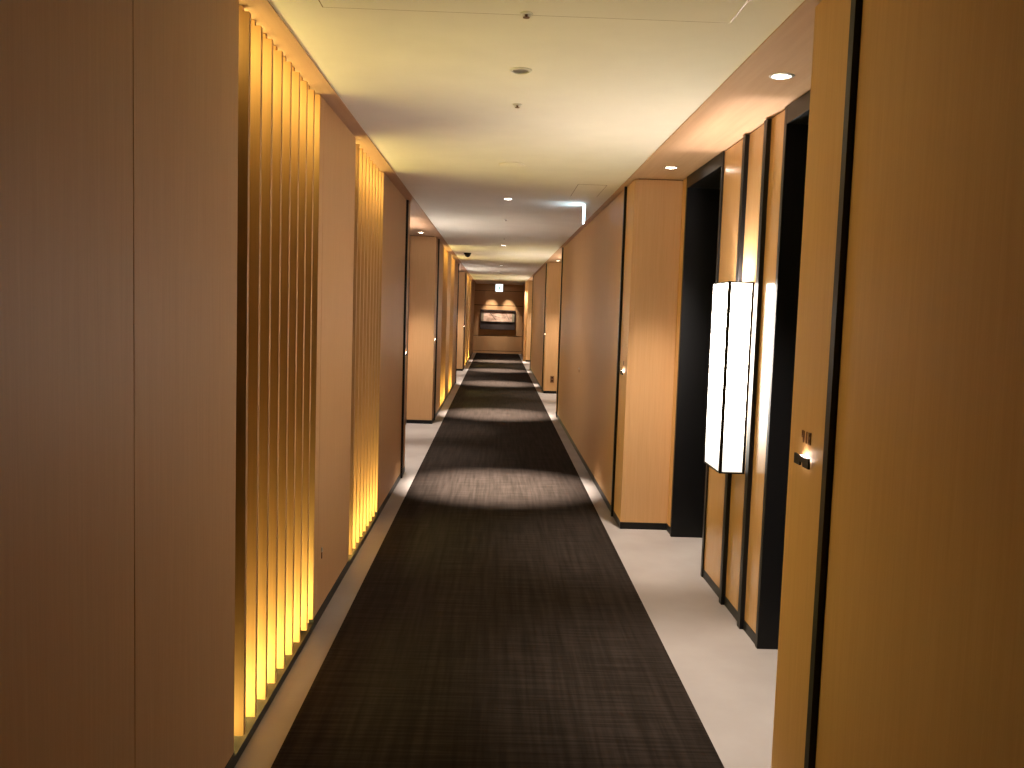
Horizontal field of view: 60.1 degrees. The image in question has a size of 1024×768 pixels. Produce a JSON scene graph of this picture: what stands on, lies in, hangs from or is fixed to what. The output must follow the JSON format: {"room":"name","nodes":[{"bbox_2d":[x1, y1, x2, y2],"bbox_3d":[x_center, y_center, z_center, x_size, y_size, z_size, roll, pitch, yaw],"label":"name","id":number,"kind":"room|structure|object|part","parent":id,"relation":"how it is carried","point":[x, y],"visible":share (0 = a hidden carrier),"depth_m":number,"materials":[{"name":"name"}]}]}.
{"room":"hotel corridor","nodes":[
{"label":"hotel corridor","id":0,"kind":"room"},
{"bbox_2d":[0,0,409,767],"bbox_3d":[-0.908,0.032,2.877,0.030,2.508,10.957,2,5,-1],"label":"wall","id":1,"kind":"structure","parent":0,"point":[67,352],"depth_m":2.06,"materials":[{"name":"brown wood"}]},
{"bbox_2d":[234,630,303,745],"bbox_3d":[-1.045,1.211,3.602,0.196,0.032,1.275,2,5,-1],"label":"trim","id":2,"kind":"structure","parent":1,"relation":"attached to","point":[236,738],"depth_m":3.40,"materials":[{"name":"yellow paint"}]},
{"bbox_2d":[234,5,314,735],"bbox_3d":[-1.002,-0.042,3.499,0.200,2.479,1.255,2,5,-1],"label":"slatted screen","id":3,"kind":"object","parent":2,"relation":"on","point":[276,107],"visible":0.79,"depth_m":3.35,"materials":[{"name":"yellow wood"}]},
{"bbox_2d":[225,473,400,767],"bbox_3d":[-0.938,1.272,2.793,0.023,0.050,10.590,2,5,-1],"label":"baseboard","id":4,"kind":"structure","parent":1,"relation":"attached to","point":[242,742],"depth_m":3.81,"materials":[{"name":"black paint"}]},
{"bbox_2d":[239,0,476,283],"bbox_3d":[-1.700,-2.294,14.735,1.435,0.125,35.000,2,5,-1],"label":"ceiling","id":5,"kind":"structure","parent":1,"relation":"attached to","point":[262,12],"depth_m":3.99,"materials":[{"name":"white paint"}]},
{"bbox_2d":[406,236,410,419],"bbox_3d":[-1.538,-0.717,11.774,0.310,2.508,0.165,2,5,-1],"label":"wall","id":6,"kind":"structure","parent":0,"point":[410,236],"depth_m":11.83,"materials":[{"name":"brown wood"}]},
{"bbox_2d":[407,236,433,419],"bbox_3d":[-1.385,-0.721,11.874,0.620,2.508,0.030,2,5,-1],"label":"wall","id":7,"kind":"structure","parent":0,"point":[422,247],"depth_m":11.86,"materials":[{"name":"brown wood"}]},
{"bbox_2d":[407,420,431,423],"bbox_3d":[-1.254,0.509,11.971,0.340,0.050,0.023,2,5,-1],"label":"baseboard","id":8,"kind":"structure","parent":7,"relation":"attached to","point":[408,421],"depth_m":11.96,"materials":[{"name":"black paint"}]},
{"bbox_2d":[430,237,457,419],"bbox_3d":[-1.117,-0.986,15.224,0.030,2.508,6.737,2,5,-1],"label":"wall","id":9,"kind":"structure","parent":0,"point":[435,265],"depth_m":13.17,"materials":[{"name":"brown wood"}]},
{"bbox_2d":[457,272,463,368],"bbox_3d":[-1.565,-1.596,22.487,0.620,2.508,0.030,2,5,-1],"label":"wall","id":10,"kind":"structure","parent":0,"point":[461,274],"depth_m":22.47,"materials":[{"name":"brown wood"}]},
{"bbox_2d":[461,272,474,368],"bbox_3d":[-1.323,-1.990,27.386,0.030,2.508,9.847,2,5,-1],"label":"wall","id":11,"kind":"structure","parent":0,"point":[472,282],"depth_m":26.03,"materials":[{"name":"brown wood"}]},
{"bbox_2d":[473,284,523,351],"bbox_3d":[-0.501,-2.428,32.366,1.780,2.620,0.120,2,5,-1],"label":"wall","id":12,"kind":"structure","parent":0,"point":[519,310],"depth_m":32.30,"materials":[{"name":"brown wood"}]},
{"bbox_2d":[473,350,521,353],"bbox_3d":[-0.541,-1.161,32.419,1.780,0.085,0.042,2,5,-1],"label":"baseboard","id":13,"kind":"structure","parent":12,"relation":"attached to","point":[474,351],"depth_m":32.39,"materials":[{"name":"brown wood"}]},
{"bbox_2d":[480,309,515,329],"bbox_3d":[-0.522,-2.344,32.287,1.280,0.715,0.050,2,5,-1],"label":"framed art","id":14,"kind":"object","parent":12,"relation":"attached to","point":[489,319],"visible":1,"depth_m":32.28,"materials":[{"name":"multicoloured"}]},
{"bbox_3d":[-0.529,-2.133,32.312,1.210,0.250,0.025,2,5,-1],"label":"panel","id":15,"kind":"part","parent":14,"relation":"part of","materials":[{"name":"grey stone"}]},
{"bbox_2d":[481,311,514,321],"bbox_3d":[-0.518,-2.464,32.289,1.210,0.375,0.017,2,5,-1],"label":"painting","id":16,"kind":"object","parent":14,"relation":"on","point":[486,316],"depth_m":32.28,"materials":[{"name":"multicoloured"}]},
{"bbox_2d":[234,353,777,767],"bbox_3d":[-0.254,0.381,14.980,4.500,0.120,35.200,2,5,-1],"label":"floor","id":17,"kind":"structure","parent":0,"point":[730,683],"depth_m":4.30,"materials":[{"name":"stone"}]},
{"bbox_2d":[271,353,723,767],"bbox_3d":[-0.239,0.318,14.970,1.540,0.007,34.950,2,5,-1],"label":"carpet runner","id":18,"kind":"object","parent":17,"relation":"on","point":[497,620],"visible":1,"depth_m":4.20,"materials":[{"name":"brown carpet"}]},
{"bbox_3d":[-1.084,1.023,5.879,0.196,0.032,1.255,2,5,-1],"label":"trim","id":19,"kind":"structure","parent":17,"relation":"on","visible":0},
{"bbox_2d":[349,144,381,554],"bbox_3d":[-1.041,-0.229,5.776,0.200,2.479,1.235,2,5,-1],"label":"slatted screen","id":20,"kind":"object","parent":19,"relation":"on","point":[368,178],"visible":0.64,"depth_m":5.68,"materials":[{"name":"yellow wood"}]},
{"bbox_3d":[-1.225,0.336,14.212,0.196,0.032,1.270,2,5,-1],"label":"trim","id":21,"kind":"structure","parent":17,"relation":"on","visible":0},
{"bbox_2d":[440,248,447,405],"bbox_3d":[-1.182,-0.917,14.109,0.200,2.479,1.250,2,5,-1],"label":"slatted screen","id":22,"kind":"object","parent":21,"relation":"on","point":[445,255],"visible":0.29,"depth_m":14.08,"materials":[{"name":"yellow wood"}]},
{"bbox_3d":[-1.263,0.148,16.489,0.196,0.032,1.260,2,5,-1],"label":"trim","id":23,"kind":"structure","parent":17,"relation":"on","visible":0},
{"bbox_2d":[448,256,454,391],"bbox_3d":[-1.221,-1.105,16.386,0.200,2.479,1.240,2,5,-1],"label":"slatted screen","id":24,"kind":"object","parent":23,"relation":"on","point":[452,259],"visible":0.34,"depth_m":16.34,"materials":[{"name":"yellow wood"}]},
{"bbox_3d":[-1.405,-0.540,24.824,0.196,0.032,1.270,2,5,-1],"label":"trim","id":25,"kind":"structure","parent":17,"relation":"on","visible":0},
{"bbox_2d":[465,275,468,363],"bbox_3d":[-1.362,-1.792,24.722,0.200,2.479,1.250,2,5,-1],"label":"slatted screen","id":26,"kind":"object","parent":25,"relation":"on","point":[467,275],"visible":0.3,"depth_m":24.65,"materials":[{"name":"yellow wood"}]},
{"bbox_3d":[-1.443,-0.727,27.101,0.196,0.032,1.260,2,5,-1],"label":"trim","id":27,"kind":"structure","parent":17,"relation":"on","visible":0},
{"bbox_2d":[468,279,470,358],"bbox_3d":[-1.401,-1.980,26.999,0.200,2.479,1.240,2,5,-1],"label":"slatted screen","id":28,"kind":"object","parent":27,"relation":"on","point":[470,279],"visible":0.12,"depth_m":27.04,"materials":[{"name":"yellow wood"}]},
{"bbox_2d":[522,281,528,359],"bbox_3d":[0.443,-2.143,29.947,0.030,2.508,4.777,2,5,-1],"label":"wall","id":29,"kind":"structure","parent":0,"point":[528,281],"depth_m":27.92,"materials":[{"name":"brown wood"}]},
{"bbox_2d":[523,281,527,360],"bbox_3d":[0.421,-1.984,28.003,0.080,2.508,0.120,2,5,-1],"label":"trim","id":30,"kind":"structure","parent":29,"relation":"attached to","point":[526,282],"depth_m":27.94,"materials":[{"name":"brown wood"}]},
{"bbox_2d":[527,281,532,359],"bbox_3d":[0.808,-1.937,27.587,0.620,2.508,0.030,2,5,-1],"label":"wall","id":31,"kind":"structure","parent":0,"point":[530,282],"depth_m":27.56,"materials":[{"name":"brown wood"}]},
{"bbox_2d":[268,0,804,284],"bbox_3d":[-0.149,-2.249,14.765,1.670,0.120,35.000,2,5,-1],"label":"ceiling","id":32,"kind":"structure","parent":0,"point":[435,93],"depth_m":4.02,"materials":[{"name":"paint"}]},
{"bbox_2d":[495,278,502,291],"bbox_3d":[-0.374,-2.936,26.162,0.220,0.415,0.046,2,5,-1],"label":"exit sign","id":33,"kind":"object","parent":32,"relation":"hanging from","point":[499,287],"visible":0.91,"depth_m":26.15,"materials":[{"name":"white plastic"}]},
{"bbox_2d":[499,162,524,167],"bbox_3d":[0.000,-1.449,5.862,0.176,0.010,0.176,2,5,-1],"label":"smoke detector","id":34,"kind":"object","parent":32,"relation":"attached to","point":[504,164],"visible":1,"depth_m":5.83,"materials":[{"name":"paint"}]},
{"bbox_2d":[509,67,531,73],"bbox_3d":[0.035,-1.264,3.569,0.092,0.010,0.092,2,5,-1],"label":"recessed light","id":35,"kind":"object","parent":32,"relation":"in","point":[517,70],"visible":1,"depth_m":3.56,"materials":[{"name":"beige plastic"}]},
{"bbox_2d":[520,11,532,18],"bbox_3d":[0.047,-1.200,2.882,0.044,0.016,0.044,2,5,-1],"label":"sprinkler","id":36,"kind":"object","parent":32,"relation":"attached to","point":[525,14],"visible":1,"depth_m":2.88,"materials":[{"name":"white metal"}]},
{"bbox_2d":[318,0,748,22],"bbox_3d":[0.061,-1.158,2.284,1.340,0.002,1.240,2,5,-1],"label":"ceiling panel","id":37,"kind":"object","parent":32,"relation":"attached to","point":[715,11],"visible":1,"depth_m":2.82,"materials":[{"name":"white paint"}]},
{"bbox_2d":[583,204,585,223],"bbox_3d":[0.645,-1.517,7.894,0.015,0.165,0.100,2,5,-1],"label":"sign","id":38,"kind":"object","parent":32,"relation":"hanging from","point":[584,206],"visible":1,"depth_m":7.85,"materials":[{"name":"white plastic"}]},
{"bbox_3d":[0.641,-1.511,7.894,0.007,0.149,0.096,2,5,-1],"label":"lit plate","id":39,"kind":"part","parent":38,"relation":"part of","materials":[{"name":"white plastic"}]},
{"bbox_2d":[571,184,606,196],"bbox_3d":[0.601,-1.528,7.009,0.220,0.002,0.700,2,5,-1],"label":"ceiling hatch","id":40,"kind":"object","parent":32,"relation":"attached to","point":[582,190],"visible":1,"depth_m":6.98,"materials":[{"name":"white paint"}]},
{"bbox_2d":[530,262,549,390],"bbox_3d":[0.606,-1.348,20.311,0.030,2.508,6.737,2,5,-1],"label":"wall","id":41,"kind":"structure","parent":0,"point":[542,273],"depth_m":19.33,"materials":[{"name":"brown wood"}]},
{"bbox_2d":[530,368,541,389],"bbox_3d":[0.557,-0.141,20.618,0.023,0.050,6.325,2,5,-1],"label":"baseboard","id":42,"kind":"structure","parent":41,"relation":"attached to","point":[530,368],"depth_m":20.04,"materials":[{"name":"black paint"}]},
{"bbox_2d":[545,262,560,390],"bbox_3d":[0.988,-1.062,16.974,0.620,2.508,0.030,2,5,-1],"label":"wall","id":43,"kind":"structure","parent":0,"point":[555,267],"depth_m":16.95,"materials":[{"name":"brown wood"}]},
{"bbox_2d":[544,391,556,393],"bbox_3d":[0.778,0.158,17.065,0.340,0.050,0.023,2,5,-1],"label":"baseboard","id":44,"kind":"structure","parent":43,"relation":"attached to","point":[551,392],"depth_m":17.05,"materials":[{"name":"black paint"}]},
{"bbox_2d":[556,179,638,521],"bbox_3d":[0.783,-0.487,9.883,0.030,2.508,7.107,2,5,-1],"label":"wall","id":45,"kind":"structure","parent":0,"point":[603,239],"depth_m":8.01,"materials":[{"name":"brown wood"}]},
{"bbox_2d":[557,414,610,511],"bbox_3d":[0.737,0.735,10.006,0.023,0.050,6.325,2,5,-1],"label":"baseboard","id":46,"kind":"structure","parent":45,"relation":"attached to","point":[606,501],"depth_m":8.68,"materials":[{"name":"black paint"}]},
{"bbox_2d":[613,510,619,527],"bbox_3d":[0.794,1.013,6.630,0.023,0.050,0.380,2,5,-1],"label":"baseboard","id":47,"kind":"structure","parent":45,"relation":"attached to","point":[615,517],"depth_m":6.63,"materials":[{"name":"black paint"}]},
{"bbox_2d":[625,179,682,522],"bbox_3d":[1.168,-0.186,6.362,0.620,2.508,0.030,2,5,-1],"label":"wall","id":48,"kind":"structure","parent":0,"point":[660,201],"depth_m":6.34,"materials":[{"name":"brown wood"}]},
{"bbox_2d":[620,522,666,529],"bbox_3d":[0.958,1.033,6.452,0.340,0.050,0.023,2,5,-1],"label":"baseboard","id":49,"kind":"structure","parent":48,"relation":"attached to","point":[623,525],"depth_m":6.44,"materials":[{"name":"black paint"}]},
{"bbox_2d":[667,178,686,525],"bbox_3d":[1.324,-0.174,6.268,0.310,2.508,0.165,2,5,-1],"label":"trim","id":50,"kind":"structure","parent":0,"point":[685,180],"depth_m":6.28,"materials":[{"name":"brown wood"}]},
{"bbox_2d":[704,110,784,633],"bbox_3d":[1.351,-0.041,4.658,0.310,2.508,1.095,2,5,-1],"label":"wall","id":51,"kind":"structure","parent":0,"point":[730,204],"depth_m":4.47,"materials":[{"name":"brown wood"}]},
{"bbox_2d":[670,151,724,576],"bbox_3d":[1.324,-0.128,5.694,0.310,2.510,0.985,2,5,-1],"label":"door","id":52,"kind":"structure","parent":51,"relation":"in","point":[704,187],"depth_m":6.14,"materials":[{"name":"black paint"}]},
{"bbox_2d":[703,569,755,643],"bbox_3d":[1.165,1.179,4.756,0.023,0.050,1.095,2,5,-1],"label":"baseboard","id":53,"kind":"structure","parent":51,"relation":"attached to","point":[711,583],"depth_m":4.69,"materials":[{"name":"black paint"}]},
{"bbox_2d":[704,281,754,473],"bbox_3d":[1.130,-0.041,4.617,0.135,0.970,0.330,2,5,-1],"label":"wall lantern","id":54,"kind":"object","parent":51,"relation":"attached to","point":[732,307],"visible":1,"depth_m":4.47,"materials":[{"name":"white glass"}]},
{"bbox_3d":[1.067,-0.043,4.616,0.003,0.954,0.304,2,5,-1],"label":"shade panel","id":55,"kind":"part","parent":54,"relation":"part of","materials":[{"name":"glass"}]},
{"bbox_3d":[1.132,-0.028,4.457,0.102,0.954,0.003,2,5,-1],"label":"shade panel","id":56,"kind":"part","parent":54,"relation":"part of","materials":[{"name":"glass"}]},
{"bbox_2d":[719,134,749,604],"bbox_3d":[1.185,-0.052,4.725,0.024,2.508,0.048,2,5,-1],"label":"trim","id":57,"kind":"structure","parent":51,"relation":"attached to","point":[746,138],"depth_m":4.67,"materials":[{"name":"black paint"}]},
{"bbox_2d":[737,119,771,628],"bbox_3d":[1.192,-0.021,4.357,0.024,2.508,0.048,2,5,-1],"label":"trim","id":58,"kind":"structure","parent":51,"relation":"attached to","point":[768,122],"depth_m":4.34,"materials":[{"name":"black paint"}]},
{"bbox_2d":[755,90,810,648],"bbox_3d":[1.360,0.050,3.542,0.310,2.510,1.145,2,5,-1],"label":"door","id":59,"kind":"structure","parent":51,"relation":"in","point":[796,121],"depth_m":4.07,"materials":[{"name":"black paint"}]},
{"bbox_2d":[771,0,1023,767],"bbox_3d":[0.933,0.243,1.029,0.030,2.508,3.577,2,5,-1],"label":"door","id":60,"kind":"structure","parent":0,"point":[922,666],"depth_m":1.99,"materials":[{"name":"brown wood"}]},
{"bbox_2d":[523,0,821,284],"bbox_3d":[1.383,-2.199,14.795,1.395,0.125,35.000,2,5,-1],"label":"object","id":61,"kind":"structure","parent":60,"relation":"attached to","point":[748,97],"depth_m":3.99,"materials":[{"name":"white paint"}]},
{"bbox_2d":[663,166,678,168],"bbox_3d":[1.032,-1.405,5.742,0.097,0.010,0.097,2,5,-1],"label":"recessed light","id":62,"kind":"object","parent":61,"relation":"in","point":[665,167],"visible":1,"depth_m":5.73,"materials":[{"name":"silver metal"}]},
{"bbox_2d":[769,73,794,79],"bbox_3d":[1.070,-1.221,3.510,0.097,0.010,0.097,2,5,-1],"label":"recessed light","id":63,"kind":"object","parent":61,"relation":"in","point":[777,76],"visible":1,"depth_m":3.50,"materials":[{"name":"silver metal"}]},
{"bbox_2d":[794,430,811,469],"bbox_3d":[0.880,0.196,2.665,0.016,0.104,0.124,2,5,-1],"label":"room sign","id":64,"kind":"object","parent":60,"relation":"attached to","point":[798,459],"visible":1,"depth_m":2.66,"materials":[{"name":"black metal"}]},
{"bbox_3d":[-1.442,-0.407,7.978,0.874,2.515,0.035,2,5,-1],"label":"wall","id":65,"kind":"structure","parent":0,"visible":0},
{"bbox_2d":[400,200,408,477],"bbox_3d":[-0.984,-0.389,7.987,0.045,2.508,0.033,2,5,-1],"label":"trim","id":66,"kind":"structure","parent":65,"relation":"attached to","point":[407,201],"depth_m":7.97,"materials":[{"name":"black paint"}]},
{"bbox_3d":[-1.514,-0.759,12.253,0.874,2.515,0.035,2,5,-1],"label":"wall","id":67,"kind":"structure","parent":0,"visible":0},
{"bbox_2d":[434,239,439,420],"bbox_3d":[-1.056,-0.742,12.262,0.045,2.508,0.033,2,5,-1],"label":"trim","id":68,"kind":"structure","parent":67,"relation":"attached to","point":[438,239],"depth_m":12.24,"materials":[{"name":"black paint"}]},
{"bbox_3d":[-1.622,-1.282,18.590,0.874,2.515,0.035,2,5,-1],"label":"wall","id":69,"kind":"structure","parent":0,"visible":0},
{"bbox_2d":[455,264,458,382],"bbox_3d":[-1.164,-1.264,18.599,0.045,2.508,0.033,2,5,-1],"label":"trim","id":70,"kind":"structure","parent":69,"relation":"attached to","point":[458,264],"depth_m":18.58,"materials":[{"name":"black paint"}]},
{"bbox_3d":[-1.694,-1.635,22.865,0.874,2.515,0.035,2,5,-1],"label":"wall","id":71,"kind":"structure","parent":0,"visible":0},
{"bbox_2d":[463,279,465,369],"bbox_3d":[-1.236,-1.617,22.874,0.045,2.508,0.033,2,5,-1],"label":"trim","id":72,"kind":"structure","parent":71,"relation":"attached to","point":[465,279],"depth_m":22.86,"materials":[{"name":"black paint"}]},
{"bbox_3d":[1.357,0.135,2.470,0.874,2.515,0.035,2,5,-1],"label":"wall","id":73,"kind":"structure","parent":0,"visible":0},
{"bbox_2d":[804,0,862,767],"bbox_3d":[0.898,0.124,2.462,0.045,2.508,0.033,2,5,-1],"label":"trim","id":74,"kind":"structure","parent":73,"relation":"attached to","point":[856,5],"depth_m":2.44,"materials":[{"name":"black paint"}]},
{"bbox_3d":[1.284,-0.218,6.745,0.874,2.515,0.035,2,5,-1],"label":"wall","id":75,"kind":"structure","parent":0,"visible":0},
{"bbox_2d":[610,187,626,516],"bbox_3d":[0.826,-0.228,6.737,0.045,2.508,0.033,2,5,-1],"label":"trim","id":76,"kind":"structure","parent":75,"relation":"attached to","point":[625,188],"depth_m":6.72,"materials":[{"name":"black paint"}]},
{"bbox_3d":[1.177,-0.740,13.083,0.874,2.515,0.035,2,5,-1],"label":"wall","id":77,"kind":"structure","parent":0,"visible":0},
{"bbox_2d":[556,247,563,417],"bbox_3d":[0.719,-0.751,13.074,0.045,2.508,0.033,2,5,-1],"label":"trim","id":78,"kind":"structure","parent":77,"relation":"attached to","point":[562,247],"depth_m":13.06,"materials":[{"name":"black paint"}]},
{"bbox_3d":[1.104,-1.093,17.358,0.874,2.515,0.035,2,5,-1],"label":"wall","id":79,"kind":"structure","parent":0,"visible":0},
{"bbox_2d":[542,263,546,388],"bbox_3d":[0.646,-1.103,17.349,0.045,2.508,0.033,2,5,-1],"label":"trim","id":80,"kind":"structure","parent":79,"relation":"attached to","point":[546,263],"depth_m":17.33,"materials":[{"name":"black paint"}]},
{"bbox_3d":[0.997,-1.616,23.695,0.874,2.515,0.035,2,5,-1],"label":"wall","id":81,"kind":"structure","parent":0,"visible":0},
{"bbox_2d":[530,276,533,366],"bbox_3d":[0.539,-1.626,23.686,0.045,2.508,0.033,2,5,-1],"label":"trim","id":82,"kind":"structure","parent":81,"relation":"attached to","point":[533,276],"depth_m":23.68,"materials":[{"name":"black paint"}]},
{"bbox_3d":[-1.511,-0.585,10.165,0.310,2.508,1.095,2,5,-1],"label":"wall","id":83,"kind":"structure","parent":0,"visible":0},
{"bbox_2d":[405,247,409,424],"bbox_3d":[-1.518,-0.671,11.201,0.310,2.510,0.985,2,5,-1],"label":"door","id":84,"kind":"structure","parent":83,"relation":"in","point":[409,247],"depth_m":11.67,"materials":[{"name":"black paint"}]}
]}

